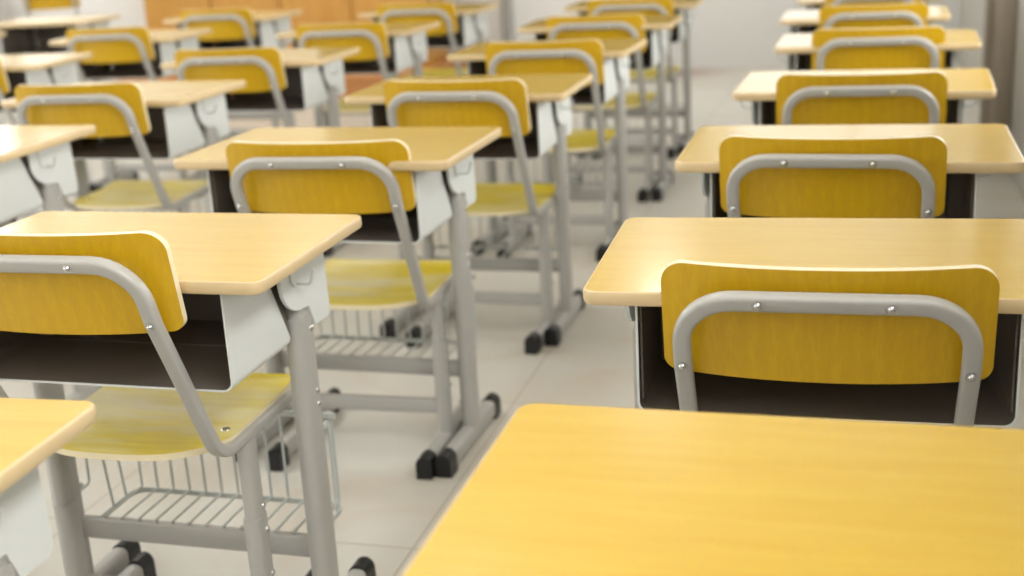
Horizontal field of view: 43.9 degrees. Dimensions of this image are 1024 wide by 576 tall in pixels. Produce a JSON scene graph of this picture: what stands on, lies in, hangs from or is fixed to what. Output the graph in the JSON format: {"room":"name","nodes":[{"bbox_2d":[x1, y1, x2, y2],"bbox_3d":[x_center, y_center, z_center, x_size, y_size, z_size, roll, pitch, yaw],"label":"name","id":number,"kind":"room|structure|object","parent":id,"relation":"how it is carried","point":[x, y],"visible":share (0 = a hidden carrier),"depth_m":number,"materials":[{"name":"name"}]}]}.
{"room":"classroom","nodes":[
{"label":"classroom","id":0,"kind":"room"},
{"bbox_2d":[0,0,5,54],"bbox_3d":[-6.128,-1.475,5.105,0.200,3.050,12.250,2,17,15],"label":"wall","id":1,"kind":"structure","parent":0,"point":[2,10],"depth_m":10.94,"materials":[{"name":"white paint"}]},
{"bbox_2d":[3,0,960,68],"bbox_3d":[-0.636,-3.196,9.764,8.220,3.050,0.200,2,17,15],"label":"wall","id":2,"kind":"structure","parent":0,"point":[725,33],"depth_m":9.48,"materials":[{"name":"white paint"}]},
{"bbox_2d":[501,0,511,40],"bbox_3d":[-0.104,-3.140,9.479,0.062,3.050,0.064,2,17,15],"label":"trim","id":3,"kind":"structure","parent":2,"relation":"attached to","point":[505,4],"depth_m":9.78,"materials":[{"name":"grey paint"}]},
{"bbox_2d":[0,63,1023,575],"bbox_3d":[-2.178,0.135,4.495,8.220,0.100,12.650,2,17,15],"label":"floor","id":4,"kind":"structure","parent":0,"point":[388,514],"depth_m":3.49,"materials":[{"name":"tile"}]},
{"bbox_2d":[0,32,7,125],"bbox_3d":[-3.019,-0.951,6.757,0.661,0.757,0.464,2,17,15],"label":"school desk","id":5,"kind":"object","parent":4,"relation":"on","point":[1,33],"visible":0.2,"depth_m":6.84,"materials":[{"name":"laminate"}]},
{"bbox_2d":[0,113,7,125],"bbox_3d":[-2.993,-0.910,6.910,0.536,0.200,0.138,2,17,15],"label":"wire basket","id":6,"kind":"object","parent":5,"relation":"on","point":[1,116],"depth_m":6.87,"materials":[{"name":"grey metal"}]},
{"bbox_2d":[0,58,42,227],"bbox_3d":[-2.131,-0.595,5.326,0.430,0.809,0.542,2,17,16],"label":"chair","id":7,"kind":"object","parent":4,"relation":"on","point":[4,85],"visible":0.05,"depth_m":5.05,"materials":[{"name":"yellow wood"}]},
{"bbox_2d":[0,398,96,575],"bbox_3d":[-0.799,0.537,1.428,0.661,0.757,0.464,1,17,13],"label":"school desk","id":8,"kind":"object","parent":4,"relation":"on","point":[31,430],"visible":1,"depth_m":1.37,"materials":[{"name":"laminate"}]},
{"bbox_2d":[0,125,102,400],"bbox_3d":[-1.451,-0.030,3.421,0.661,0.757,0.464,2,17,16],"label":"school desk","id":9,"kind":"object","parent":4,"relation":"on","point":[37,169],"visible":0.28,"depth_m":3.27,"materials":[{"name":"laminate"}]},
{"bbox_2d":[0,52,105,211],"bbox_3d":[-2.105,-0.583,5.371,0.661,0.757,0.464,1,17,13],"label":"school desk","id":10,"kind":"object","parent":4,"relation":"on","point":[55,68],"visible":0.23,"depth_m":5.23,"materials":[{"name":"laminate"}]},
{"bbox_2d":[85,160,92,184],"bbox_3d":[-2.084,-0.542,5.525,0.536,0.200,0.138,1,17,13],"label":"wire basket","id":11,"kind":"object","parent":10,"relation":"on","point":[90,181],"depth_m":5.52,"materials":[{"name":"grey metal"}]},
{"bbox_2d":[23,0,89,82],"bbox_3d":[-3.484,-1.914,9.873,0.430,0.843,0.542,-4,17,-4],"label":"chair","id":12,"kind":"object","parent":4,"relation":"on","point":[29,5],"visible":0.21,"depth_m":9.58,"materials":[{"name":"yellow wood"}]},
{"bbox_2d":[0,14,120,81],"bbox_3d":[-2.667,-1.220,7.580,0.661,0.757,0.464,0,17,11],"label":"school desk","id":13,"kind":"object","parent":4,"relation":"on","point":[20,38],"visible":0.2,"depth_m":7.51,"materials":[{"name":"laminate"}]},
{"bbox_2d":[15,82,208,211],"bbox_3d":[-1.235,-0.277,4.088,0.430,0.821,0.542,1,17,13],"label":"chair","id":14,"kind":"object","parent":4,"relation":"on","point":[115,109],"visible":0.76,"depth_m":3.80,"materials":[{"name":"yellow wood"}]},
{"bbox_2d":[1,80,245,212],"bbox_3d":[-1.212,-0.276,4.190,0.661,0.757,0.464,2,18,17],"label":"school desk","id":15,"kind":"object","parent":4,"relation":"on","point":[184,116],"visible":0.23,"depth_m":4.06,"materials":[{"name":"laminate"}]},
{"bbox_2d":[90,192,209,212],"bbox_3d":[-1.183,-0.235,4.342,0.536,0.200,0.138,2,18,17],"label":"wire basket","id":16,"kind":"object","parent":15,"relation":"on","point":[90,192],"depth_m":4.37,"materials":[{"name":"grey metal"}]},
{"bbox_2d":[49,28,211,191],"bbox_3d":[-1.809,-0.864,6.244,0.661,0.757,0.464,1,17,14],"label":"school desk","id":17,"kind":"object","parent":4,"relation":"on","point":[166,43],"visible":0.21,"depth_m":6.17,"materials":[{"name":"laminate"}]},
{"bbox_2d":[66,26,197,191],"bbox_3d":[-1.817,-0.874,6.178,0.430,0.815,0.542,0,17,12],"label":"chair","id":18,"kind":"object","parent":4,"relation":"on","point":[122,44],"visible":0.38,"depth_m":5.88,"materials":[{"name":"yellow wood"}]},
{"bbox_2d":[0,230,311,575],"bbox_3d":[-0.629,0.254,2.181,0.430,0.843,0.542,1,17,15],"label":"chair","id":19,"kind":"object","parent":4,"relation":"on","point":[105,283],"visible":0.86,"depth_m":1.98,"materials":[{"name":"yellow wood"}]},
{"bbox_2d":[0,211,375,575],"bbox_3d":[-0.604,0.278,2.247,0.661,0.757,0.464,2,17,15],"label":"school desk","id":20,"kind":"object","parent":4,"relation":"on","point":[253,286],"visible":0.68,"depth_m":2.18,"materials":[{"name":"laminate"}]},
{"bbox_2d":[80,408,341,533],"bbox_3d":[-0.577,0.328,2.402,0.536,0.218,0.138,2,17,15],"label":"wire basket","id":21,"kind":"object","parent":20,"relation":"on","point":[104,523],"depth_m":2.41,"materials":[{"name":"grey metal"}]},
{"bbox_2d":[180,8,279,140],"bbox_3d":[-1.515,-1.160,7.077,0.430,0.809,0.542,1,17,14],"label":"chair","id":22,"kind":"object","parent":4,"relation":"on","point":[238,23],"visible":0.34,"depth_m":6.77,"materials":[{"name":"yellow wood"}]},
{"bbox_2d":[174,46,290,126],"bbox_3d":[-0.980,-0.546,4.937,0.430,0.815,0.542,1,17,13],"label":"chair","id":23,"kind":"object","parent":4,"relation":"on","point":[262,68],"visible":0.28,"depth_m":4.62,"materials":[{"name":"yellow wood"}]},
{"bbox_2d":[163,10,301,153],"bbox_3d":[-1.513,-1.150,7.134,0.661,0.757,0.464,2,18,16],"label":"school desk","id":24,"kind":"object","parent":4,"relation":"on","point":[268,24],"visible":0.21,"depth_m":7.08,"materials":[{"name":"laminate"}]},
{"bbox_2d":[161,47,359,256],"bbox_3d":[-0.937,-0.537,5.000,0.661,0.757,0.464,2,18,16],"label":"school desk","id":25,"kind":"object","parent":4,"relation":"on","point":[314,76],"visible":0.24,"depth_m":4.88,"materials":[{"name":"laminate"}]},
{"bbox_2d":[101,57,467,96],"bbox_3d":[-1.746,-1.629,9.807,2.600,0.150,1.200,2,17,15],"label":"platform","id":26,"kind":"object","parent":4,"relation":"on","point":[353,83],"visible":0.12,"depth_m":9.07,"materials":[{"name":"brown wood"}]},
{"bbox_2d":[143,0,448,63],"bbox_3d":[-1.695,-2.202,9.823,2.380,0.930,0.508,2,17,15],"label":"base cabinet","id":27,"kind":"object","parent":26,"relation":"on","point":[156,11],"visible":0.28,"depth_m":9.60,"materials":[{"name":"orange wood"}]},
{"bbox_2d":[174,127,501,478],"bbox_3d":[-0.368,0.021,3.051,0.661,0.757,0.464,2,18,17],"label":"school desk","id":28,"kind":"object","parent":4,"relation":"on","point":[441,163],"visible":0.61,"depth_m":2.99,"materials":[{"name":"laminate"}]},
{"bbox_2d":[314,274,477,358],"bbox_3d":[-0.339,0.062,3.203,0.536,0.200,0.138,2,18,17],"label":"wire basket","id":29,"kind":"object","parent":28,"relation":"on","point":[319,355],"depth_m":3.23,"materials":[{"name":"grey metal"}]},
{"bbox_2d":[296,22,389,126],"bbox_3d":[-0.689,-0.832,5.848,0.430,0.803,0.542,1,17,13],"label":"chair","id":30,"kind":"object","parent":4,"relation":"on","point":[371,38],"visible":0.43,"depth_m":5.54,"materials":[{"name":"yellow wood"}]},
{"bbox_2d":[226,139,461,479],"bbox_3d":[-0.357,0.007,3.017,0.430,0.803,0.542,1,17,14],"label":"chair","id":31,"kind":"object","parent":4,"relation":"on","point":[352,177],"visible":0.72,"depth_m":2.77,"materials":[{"name":"yellow wood"}]},
{"bbox_2d":[275,21,439,126],"bbox_3d":[-0.676,-0.832,5.925,0.661,0.757,0.464,2,18,17],"label":"school desk","id":32,"kind":"object","parent":4,"relation":"on","point":[406,40],"visible":0.23,"depth_m":5.78,"materials":[{"name":"laminate"}]},
{"bbox_2d":[323,104,366,126],"bbox_3d":[-0.645,-0.791,6.077,0.536,0.200,0.138,2,18,17],"label":"wire basket","id":33,"kind":"object","parent":32,"relation":"on","point":[323,104],"depth_m":6.18,"materials":[{"name":"grey metal"}]},
{"bbox_2d":[378,2,467,76],"bbox_3d":[-0.421,-1.125,6.767,0.430,0.803,0.542,1,17,15],"label":"chair","id":34,"kind":"object","parent":4,"relation":"on","point":[445,13],"visible":0.38,"depth_m":6.46,"materials":[{"name":"yellow wood"}]},
{"bbox_2d":[358,3,498,78],"bbox_3d":[-0.412,-1.116,6.816,0.661,0.757,0.464,2,18,17],"label":"school desk","id":35,"kind":"object","parent":4,"relation":"on","point":[471,18],"visible":0.27,"depth_m":6.66,"materials":[{"name":"laminate"}]},
{"bbox_2d":[345,73,592,346],"bbox_3d":[-0.098,-0.243,3.874,0.661,0.757,0.464,2,17,15],"label":"school desk","id":36,"kind":"object","parent":4,"relation":"on","point":[550,105],"visible":0.58,"depth_m":3.83,"materials":[{"name":"laminate"}]},
{"bbox_2d":[435,194,569,258],"bbox_3d":[-0.072,-0.202,4.027,0.536,0.200,0.138,2,17,15],"label":"wire basket","id":37,"kind":"object","parent":36,"relation":"on","point":[519,248],"depth_m":4.07,"materials":[{"name":"grey metal"}]},
{"bbox_2d":[383,78,559,354],"bbox_3d":[-0.084,-0.248,3.798,0.430,0.809,0.542,2,18,18],"label":"chair","id":38,"kind":"object","parent":4,"relation":"on","point":[502,103],"visible":0.68,"depth_m":3.55,"materials":[{"name":"yellow wood"}]},
{"bbox_2d":[448,38,646,255],"bbox_3d":[0.157,-0.522,4.749,0.661,0.757,0.464,2,18,17],"label":"school desk","id":39,"kind":"object","parent":4,"relation":"on","point":[616,52],"visible":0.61,"depth_m":4.71,"materials":[{"name":"metal"}]},
{"bbox_2d":[495,145,616,190],"bbox_3d":[0.187,-0.482,4.901,0.536,0.200,0.138,2,18,17],"label":"wire basket","id":40,"kind":"object","parent":39,"relation":"on","point":[570,183],"depth_m":4.96,"materials":[{"name":"grey metal"}]},
{"bbox_2d":[485,39,618,261],"bbox_3d":[0.171,-0.532,4.697,0.430,0.803,0.542,1,17,14],"label":"chair","id":41,"kind":"object","parent":4,"relation":"on","point":[573,56],"visible":0.63,"depth_m":4.43,"materials":[{"name":"yellow wood"}]},
{"bbox_2d":[518,14,682,200],"bbox_3d":[0.406,-0.789,5.583,0.661,0.757,0.464,1,17,15],"label":"school desk","id":42,"kind":"object","parent":4,"relation":"on","point":[656,51],"visible":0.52,"depth_m":5.54,"materials":[{"name":"metal"}]},
{"bbox_2d":[575,106,657,144],"bbox_3d":[0.430,-0.748,5.736,0.536,0.200,0.138,1,17,15],"label":"wire basket","id":43,"kind":"object","parent":42,"relation":"on","point":[630,139],"depth_m":5.79,"materials":[{"name":"grey metal"}]},
{"bbox_2d":[546,14,658,202],"bbox_3d":[0.413,-0.806,5.558,0.430,0.803,0.542,2,18,16],"label":"chair","id":44,"kind":"object","parent":4,"relation":"on","point":[622,26],"visible":0.48,"depth_m":5.31,"materials":[{"name":"yellow wood"}]},
{"bbox_2d":[564,0,704,156],"bbox_3d":[0.638,-1.072,6.473,0.661,0.757,0.464,2,17,16],"label":"school desk","id":45,"kind":"object","parent":4,"relation":"on","point":[682,29],"visible":0.42,"depth_m":6.43,"materials":[{"name":"metal"}]},
{"bbox_2d":[625,70,683,108],"bbox_3d":[0.665,-1.031,6.626,0.536,0.200,0.138,2,17,16],"label":"wire basket","id":46,"kind":"object","parent":45,"relation":"on","point":[679,105],"depth_m":6.67,"materials":[{"name":"grey metal"}]},
{"bbox_2d":[588,0,683,158],"bbox_3d":[0.636,-1.077,6.419,0.430,0.797,0.542,2,17,16],"label":"chair","id":47,"kind":"object","parent":4,"relation":"on","point":[595,7],"visible":0.43,"depth_m":6.22,"materials":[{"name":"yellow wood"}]},
{"bbox_2d":[402,403,1023,575],"bbox_3d":[0.288,0.545,1.200,0.661,0.757,0.464,2,17,16],"label":"school desk","id":48,"kind":"object","parent":4,"relation":"on","point":[561,490],"visible":1,"depth_m":1.10,"materials":[{"name":"laminate"}]},
{"bbox_2d":[583,217,1023,427],"bbox_3d":[0.476,0.304,1.960,0.661,0.757,0.464,1,17,14],"label":"school desk","id":49,"kind":"object","parent":4,"relation":"on","point":[629,272],"visible":0.27,"depth_m":1.81,"materials":[{"name":"laminate"}]},
{"bbox_2d":[661,260,999,426],"bbox_3d":[0.462,0.292,1.913,0.430,0.809,0.542,1,17,15],"label":"chair","id":50,"kind":"object","parent":4,"relation":"on","point":[937,324],"visible":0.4,"depth_m":1.60,"materials":[{"name":"yellow wood"}]},
{"bbox_2d":[719,135,946,217],"bbox_3d":[0.674,0.042,2.688,0.430,0.815,0.542,2,18,18],"label":"chair","id":51,"kind":"object","parent":4,"relation":"on","point":[905,176],"visible":0.34,"depth_m":2.38,"materials":[{"name":"yellow wood"}]},
{"bbox_2d":[675,124,1023,218],"bbox_3d":[0.706,0.056,2.736,0.661,0.757,0.464,2,17,16],"label":"school desk","id":52,"kind":"object","parent":4,"relation":"on","point":[973,150],"visible":0.27,"depth_m":2.61,"materials":[{"name":"laminate"}]},
{"bbox_2d":[776,71,947,124],"bbox_3d":[0.945,-0.217,3.501,0.430,0.809,0.542,2,17,15],"label":"chair","id":53,"kind":"object","parent":4,"relation":"on","point":[909,97],"visible":0.25,"depth_m":3.19,"materials":[{"name":"yellow wood"}]},
{"bbox_2d":[732,68,995,124],"bbox_3d":[0.965,-0.203,3.542,0.661,0.757,0.464,2,18,17],"label":"school desk","id":54,"kind":"object","parent":4,"relation":"on","point":[758,88],"visible":0.22,"depth_m":3.39,"materials":[{"name":"laminate"}]},
{"bbox_2d":[780,6,949,33],"bbox_3d":[1.461,-0.770,5.321,0.661,0.757,0.464,2,18,16],"label":"school desk","id":55,"kind":"object","parent":4,"relation":"on","point":[799,21],"visible":0.18,"depth_m":5.14,"materials":[{"name":"laminate"}]},
{"bbox_2d":[798,0,935,9],"bbox_3d":[1.721,-1.040,6.164,0.661,0.757,0.464,2,18,16],"label":"school desk","id":56,"kind":"object","parent":4,"relation":"on","point":[817,4],"visible":0.09,"depth_m":5.93,"materials":[{"name":"laminate"}]},
{"bbox_2d":[825,0,919,5],"bbox_3d":[1.720,-1.052,6.125,0.430,0.803,0.542,2,17,15],"label":"chair","id":57,"kind":"object","parent":4,"relation":"on","point":[828,2],"visible":0.08,"depth_m":5.81,"materials":[{"name":"yellow wood"}]},
{"bbox_2d":[819,2,928,28],"bbox_3d":[1.486,-0.786,5.282,0.430,0.809,0.542,2,18,16],"label":"chair","id":58,"kind":"object","parent":4,"relation":"on","point":[905,14],"visible":0.19,"depth_m":4.95,"materials":[{"name":"yellow wood"}]},
{"bbox_2d":[774,29,981,70],"bbox_3d":[1.260,-0.494,4.448,0.661,0.757,0.464,2,18,16],"label":"school desk","id":59,"kind":"object","parent":4,"relation":"on","point":[798,49],"visible":0.23,"depth_m":4.26,"materials":[{"name":"laminate"}]},
{"bbox_2d":[812,26,945,70],"bbox_3d":[1.256,-0.515,4.419,0.430,0.815,0.542,2,18,16],"label":"chair","id":60,"kind":"object","parent":4,"relation":"on","point":[903,47],"visible":0.26,"depth_m":4.10,"materials":[{"name":"yellow wood"}]},
{"bbox_2d":[958,0,1023,199],"bbox_3d":[1.601,-1.266,2.974,0.200,3.050,12.250,2,17,15],"label":"wall","id":61,"kind":"structure","parent":0,"point":[972,11],"depth_m":5.56,"materials":[{"name":"white paint"}]},
{"bbox_2d":[979,0,1016,130],"bbox_3d":[2.234,-1.968,5.724,0.069,2.670,0.850,2,17,15],"label":"curtain","id":62,"kind":"object","parent":61,"relation":"hanging from","point":[1000,15],"visible":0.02,"depth_m":5.65,"materials":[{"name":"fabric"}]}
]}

